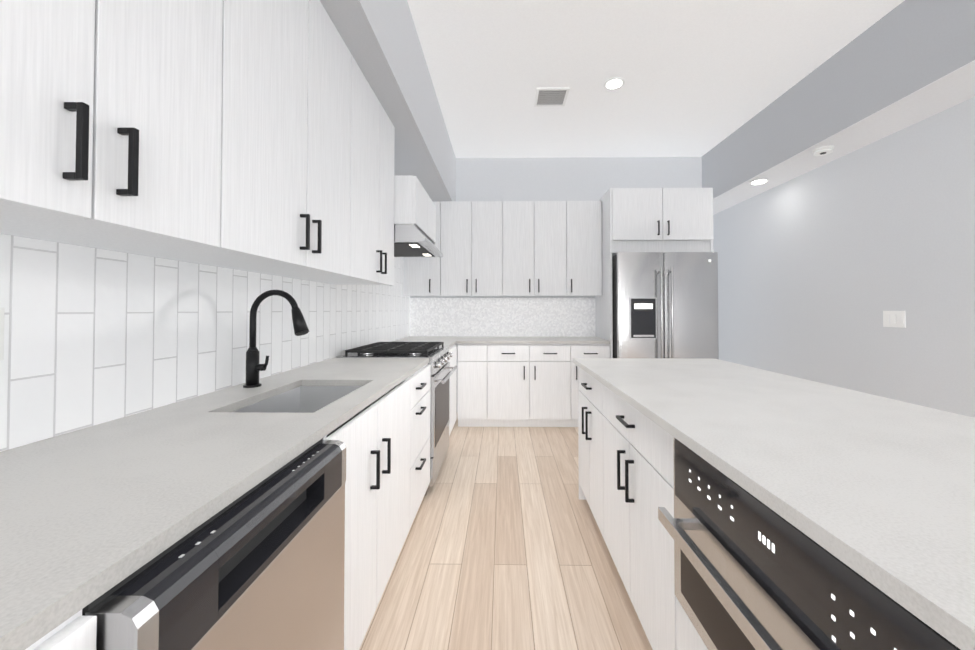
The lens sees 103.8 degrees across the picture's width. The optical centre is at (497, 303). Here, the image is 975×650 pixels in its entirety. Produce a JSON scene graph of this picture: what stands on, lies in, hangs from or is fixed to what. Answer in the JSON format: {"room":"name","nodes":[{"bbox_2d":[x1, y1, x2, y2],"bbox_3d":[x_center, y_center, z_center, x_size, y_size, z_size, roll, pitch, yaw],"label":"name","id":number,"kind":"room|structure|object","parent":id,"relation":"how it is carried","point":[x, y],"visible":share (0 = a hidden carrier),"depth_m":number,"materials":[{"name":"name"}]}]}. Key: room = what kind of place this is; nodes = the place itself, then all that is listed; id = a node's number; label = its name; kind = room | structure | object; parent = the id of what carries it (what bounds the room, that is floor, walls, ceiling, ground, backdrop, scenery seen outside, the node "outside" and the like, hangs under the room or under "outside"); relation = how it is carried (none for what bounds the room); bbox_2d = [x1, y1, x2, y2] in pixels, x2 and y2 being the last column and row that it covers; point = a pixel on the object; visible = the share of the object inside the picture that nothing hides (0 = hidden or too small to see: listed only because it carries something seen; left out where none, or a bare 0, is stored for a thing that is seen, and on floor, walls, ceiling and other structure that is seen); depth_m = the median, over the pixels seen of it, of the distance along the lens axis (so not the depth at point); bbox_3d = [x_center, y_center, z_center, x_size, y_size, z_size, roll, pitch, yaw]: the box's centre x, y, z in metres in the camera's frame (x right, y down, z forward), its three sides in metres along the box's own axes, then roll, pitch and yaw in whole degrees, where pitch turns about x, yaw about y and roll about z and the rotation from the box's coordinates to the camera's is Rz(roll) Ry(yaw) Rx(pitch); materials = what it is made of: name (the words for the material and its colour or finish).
{"room":"kitchen","nodes":[
{"label":"kitchen","id":0,"kind":"room"},
{"bbox_2d":[5,234,403,357],"bbox_3d":[-1.151,-0.291,0.682,0.100,3.030,7.940,0,-1,1],"label":"wall","id":1,"kind":"structure","parent":0,"point":[156,257],"depth_m":1.16,"materials":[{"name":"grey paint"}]},
{"bbox_2d":[0,0,231,251],"bbox_3d":[-0.897,-0.677,0.675,0.390,1.040,0.600,0,-1,1],"label":"upper cabinet","id":2,"kind":"object","parent":1,"relation":"attached to","point":[116,115],"depth_m":0.72,"materials":[{"name":"white wood"}]},
{"bbox_2d":[0,234,409,451],"bbox_3d":[-1.086,-0.109,1.478,0.008,0.889,6.140,0,-1,1],"label":"backsplash","id":3,"kind":"structure","parent":1,"relation":"attached to","point":[94,336],"depth_m":1.16,"materials":[{"name":"white tile"}]},
{"bbox_2d":[0,308,4,360],"bbox_3d":[-1.087,0.066,0.805,0.008,0.116,0.072,0,-1,1],"label":"electrical outlet","id":4,"kind":"object","parent":3,"relation":"attached to","point":[2,310],"visible":1,"depth_m":0.84,"materials":[{"name":"white plastic"}]},
{"bbox_2d":[125,0,355,275],"bbox_3d":[-0.887,-0.665,1.382,0.390,1.040,0.815,0,-1,1],"label":"upper cabinet","id":5,"kind":"object","parent":1,"relation":"attached to","point":[257,136],"depth_m":1.30,"materials":[{"name":"white wood"}]},
{"bbox_2d":[282,63,383,283],"bbox_3d":[-0.878,-0.655,1.997,0.390,1.040,0.415,0,-1,1],"label":"upper cabinet","id":6,"kind":"object","parent":1,"relation":"attached to","point":[369,111],"depth_m":2.04,"materials":[{"name":"white wood"}]},
{"bbox_2d":[334,110,394,285],"bbox_3d":[-0.873,-0.649,2.358,0.390,1.040,0.306,0,-1,1],"label":"upper cabinet","id":7,"kind":"object","parent":1,"relation":"attached to","point":[389,129],"depth_m":2.40,"materials":[{"name":"white wood"}]},
{"bbox_2d":[394,175,435,243],"bbox_3d":[-0.795,-0.680,2.896,0.530,0.320,0.760,0,-1,1],"label":"upper cabinet","id":8,"kind":"object","parent":1,"relation":"attached to","point":[414,204],"visible":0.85,"depth_m":2.52,"materials":[{"name":"white wood"}]},
{"bbox_2d":[394,224,442,256],"bbox_3d":[-0.765,-0.458,2.892,0.590,0.117,0.756,0,-1,1],"label":"range hood","id":9,"kind":"object","parent":8,"relation":"attached to","point":[411,240],"visible":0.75,"depth_m":2.62,"materials":[{"name":"silver metal"}]},
{"bbox_2d":[320,0,455,200],"bbox_3d":[-0.826,-1.503,0.698,0.550,0.607,7.740,0,-1,1],"label":"soffit","id":10,"kind":"structure","parent":0,"point":[380,38],"depth_m":2.30,"materials":[{"name":"paint"}]},
{"bbox_2d":[359,419,651,649],"bbox_3d":[0.845,1.277,1.458,4.070,0.080,9.600,0,-1,1],"label":"floor","id":11,"kind":"structure","parent":0,"point":[504,547],"depth_m":1.83,"materials":[{"name":"brown wood"}]},
{"bbox_2d":[25,610,96,649],"bbox_3d":[-0.785,0.781,0.186,0.639,0.868,0.513,0,-1,1],"label":"base cabinet","id":12,"kind":"object","parent":11,"relation":"on","point":[78,632],"depth_m":0.42,"materials":[{"name":"white wood"}]},
{"bbox_2d":[82,438,345,649],"bbox_3d":[-0.733,0.792,0.741,0.635,0.866,0.595,0,-1,1],"label":"dishwasher","id":13,"kind":"object","parent":11,"relation":"on","point":[260,566],"visible":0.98,"depth_m":0.68,"materials":[{"name":"grey metal"}]},
{"bbox_2d":[344,468,380,649],"bbox_3d":[-0.770,0.933,1.233,0.639,0.599,0.388,0,-1,1],"label":"base cabinet","id":14,"kind":"object","parent":11,"relation":"on","point":[362,562],"depth_m":1.27,"materials":[{"name":"white wood"}]},
{"bbox_2d":[323,428,412,596],"bbox_3d":[-0.764,0.940,1.681,0.639,0.599,0.510,0,-1,1],"label":"base cabinet","id":15,"kind":"object","parent":11,"relation":"on","point":[385,438],"depth_m":1.57,"materials":[{"name":"white wood"}]},
{"bbox_2d":[340,364,430,520],"bbox_3d":[-0.756,0.815,2.213,0.639,0.868,0.548,0,-1,1],"label":"base cabinet","id":16,"kind":"object","parent":11,"relation":"on","point":[408,404],"depth_m":2.03,"materials":[{"name":"white wood"}]},
{"bbox_2d":[0,290,428,649],"bbox_3d":[-0.787,0.245,0.447,0.629,0.644,4.098,0,-1,1],"label":"countertop","id":17,"kind":"structure","parent":16,"relation":"on","point":[88,515],"depth_m":0.74,"materials":[{"name":"stone"}]},
{"bbox_2d":[243,290,308,387],"bbox_3d":[-0.896,0.140,1.552,0.279,0.396,0.093,0,-1,1],"label":"faucet","id":18,"kind":"object","parent":17,"relation":"on","point":[253,367],"depth_m":1.55,"materials":[{"name":"black metal"}]},
{"bbox_2d":[336,342,456,495],"bbox_3d":[-0.695,0.787,2.870,0.709,0.946,0.760,0,-1,1],"label":"range","id":19,"kind":"object","parent":11,"relation":"on","point":[437,354],"visible":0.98,"depth_m":2.68,"materials":[{"name":"silver metal"}]},
{"bbox_2d":[448,344,456,435],"bbox_3d":[-0.737,0.838,3.591,0.639,0.868,0.674,0,-1,1],"label":"base cabinet","id":20,"kind":"object","parent":11,"relation":"on","point":[453,360],"depth_m":3.64,"materials":[{"name":"white wood"}]},
{"bbox_2d":[457,344,488,426],"bbox_3d":[-0.251,0.848,4.209,0.306,0.868,0.617,0,-1,1],"label":"base cabinet","id":21,"kind":"object","parent":11,"relation":"on","point":[473,359],"depth_m":3.90,"materials":[{"name":"white wood"}]},
{"bbox_2d":[489,344,572,426],"bbox_3d":[0.328,0.848,4.201,0.852,0.868,0.617,0,-1,1],"label":"base cabinet","id":22,"kind":"object","parent":11,"relation":"on","point":[517,385],"depth_m":3.89,"materials":[{"name":"white wood"}]},
{"bbox_2d":[392,336,609,347],"bbox_3d":[0.048,0.391,3.886,2.200,0.028,1.271,0,-1,1],"label":"countertop","id":23,"kind":"structure","parent":22,"relation":"on","point":[449,342],"depth_m":3.94,"materials":[{"name":"stone"}]},
{"bbox_2d":[578,366,597,524],"bbox_3d":[0.880,0.814,2.160,0.720,0.868,0.610,0,-1,1],"label":"base cabinet","id":24,"kind":"object","parent":11,"relation":"on","point":[587,384],"depth_m":2.16,"materials":[{"name":"white wood"}]},
{"bbox_2d":[573,358,974,649],"bbox_3d":[0.920,0.333,0.422,0.910,0.028,4.100,0,-1,1],"label":"countertop","id":25,"kind":"structure","parent":24,"relation":"on","point":[878,492],"depth_m":0.79,"materials":[{"name":"stone"}]},
{"bbox_2d":[573,344,609,426],"bbox_3d":[0.953,0.848,4.192,0.398,0.868,0.617,0,-1,1],"label":"base cabinet","id":26,"kind":"object","parent":11,"relation":"on","point":[579,350],"depth_m":3.89,"materials":[{"name":"white wood"}]},
{"bbox_2d":[598,381,674,649],"bbox_3d":[0.870,0.802,1.466,0.720,0.868,0.778,0,-1,1],"label":"base cabinet","id":27,"kind":"object","parent":11,"relation":"on","point":[626,466],"depth_m":1.37,"materials":[{"name":"white wood"}]},
{"bbox_2d":[595,188,712,357],"bbox_3d":[1.677,0.051,4.170,1.044,2.460,0.669,0,-1,1],"label":"tall cabinet","id":28,"kind":"object","parent":11,"relation":"on","point":[663,220],"visible":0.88,"depth_m":3.89,"materials":[{"name":"white wood"}]},
{"bbox_2d":[612,252,718,358],"bbox_3d":[1.662,0.392,4.031,0.960,1.775,0.822,0,-1,1],"label":"refrigerator","id":29,"kind":"object","parent":11,"relation":"on","point":[665,304],"visible":0.58,"depth_m":3.69,"materials":[{"name":"grey metal"}]},
{"bbox_2d":[674,594,707,649],"bbox_3d":[0.859,1.020,0.692,0.720,0.406,0.764,0,-1,1],"label":"base cabinet","id":30,"kind":"object","parent":11,"relation":"on","point":[686,637],"depth_m":1.03,"materials":[{"name":"white wood"}]},
{"bbox_2d":[658,437,960,649],"bbox_3d":[0.703,0.586,0.701,0.533,0.456,0.756,0,-1,1],"label":"wall oven","id":31,"kind":"object","parent":30,"relation":"in","point":[751,572],"visible":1,"depth_m":0.70,"materials":[{"name":"grey metal"}]},
{"bbox_2d":[410,157,713,367],"bbox_3d":[0.754,-0.227,4.575,3.600,3.030,0.100,0,-1,1],"label":"wall","id":32,"kind":"structure","parent":0,"point":[544,179],"depth_m":4.52,"materials":[{"name":"grey paint"}]},
{"bbox_2d":[403,201,442,295],"bbox_3d":[-0.830,-0.615,4.384,0.413,1.040,0.320,0,-1,1],"label":"upper cabinet","id":33,"kind":"object","parent":32,"relation":"attached to","point":[423,276],"depth_m":4.22,"materials":[{"name":"white wood"}]},
{"bbox_2d":[443,201,502,295],"bbox_3d":[-0.281,-0.615,4.376,0.685,1.040,0.320,0,-1,1],"label":"upper cabinet","id":34,"kind":"object","parent":32,"relation":"attached to","point":[472,230],"depth_m":4.22,"materials":[{"name":"white wood"}]},
{"bbox_2d":[410,298,595,336],"bbox_3d":[0.068,0.157,4.524,2.212,0.459,0.008,0,-1,1],"label":"backsplash","id":35,"kind":"structure","parent":32,"relation":"attached to","point":[534,317],"depth_m":4.52,"materials":[{"name":"tile"}]},
{"bbox_2d":[503,201,566,295],"bbox_3d":[0.414,-0.616,4.366,0.705,1.040,0.320,0,-1,1],"label":"upper cabinet","id":36,"kind":"object","parent":32,"relation":"attached to","point":[519,248],"depth_m":4.21,"materials":[{"name":"white wood"}]},
{"bbox_2d":[567,201,601,295],"bbox_3d":[0.960,-0.616,4.358,0.387,1.040,0.320,0,-1,1],"label":"upper cabinet","id":37,"kind":"object","parent":32,"relation":"attached to","point":[584,218],"depth_m":4.20,"materials":[{"name":"white wood"}]},
{"bbox_2d":[407,0,904,157],"bbox_3d":[0.845,-1.843,1.510,4.070,0.100,9.600,0,-1,1],"label":"ceiling","id":38,"kind":"structure","parent":0,"point":[701,78],"depth_m":2.83,"materials":[{"name":"white paint"}]},
{"bbox_2d":[534,87,569,106],"bbox_3d":[0.459,-1.758,3.250,0.270,0.012,0.270,0,-1,1],"label":"ceiling vent","id":39,"kind":"object","parent":38,"relation":"in","point":[550,96],"visible":0.98,"depth_m":3.23,"materials":[{"name":"white plastic"}]},
{"bbox_2d":[604,77,624,89],"bbox_3d":[0.936,-1.762,3.058,0.164,0.011,0.164,0,-1,1],"label":"recessed light","id":40,"kind":"object","parent":38,"relation":"in","point":[614,83],"visible":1,"depth_m":3.05,"materials":[{"name":"white plastic"}]},
{"bbox_2d":[702,0,974,214],"bbox_3d":[2.580,-1.508,1.480,0.400,0.570,9.400,0,-1,1],"label":"soffit","id":41,"kind":"structure","parent":0,"point":[904,64],"depth_m":2.58,"materials":[{"name":"paint"}]},
{"bbox_2d":[749,179,768,184],"bbox_3d":[2.532,-1.181,3.695,0.164,0.011,0.164,0,-1,1],"label":"recessed light","id":42,"kind":"object","parent":41,"relation":"in","point":[757,181],"visible":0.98,"depth_m":3.68,"materials":[{"name":"white plastic"}]},
{"bbox_2d":[812,145,833,155],"bbox_3d":[2.521,-1.181,2.955,0.130,0.036,0.130,0,-1,1],"label":"smoke detector","id":43,"kind":"object","parent":41,"relation":"attached to","point":[822,150],"visible":1,"depth_m":2.93,"materials":[{"name":"white plastic"}]},
{"bbox_2d":[713,97,974,417],"bbox_3d":[2.824,-0.279,1.456,0.112,3.030,9.600,0,-1,1],"label":"wall","id":44,"kind":"structure","parent":0,"point":[821,269],"depth_m":2.88,"materials":[{"name":"grey paint"}]},
{"bbox_2d":[883,311,905,327],"bbox_3d":[2.793,0.107,2.690,0.010,0.116,0.150,0,-1,1],"label":"light switch","id":45,"kind":"object","parent":44,"relation":"attached to","point":[894,318],"visible":1,"depth_m":2.68,"materials":[{"name":"white plastic"}]}
]}

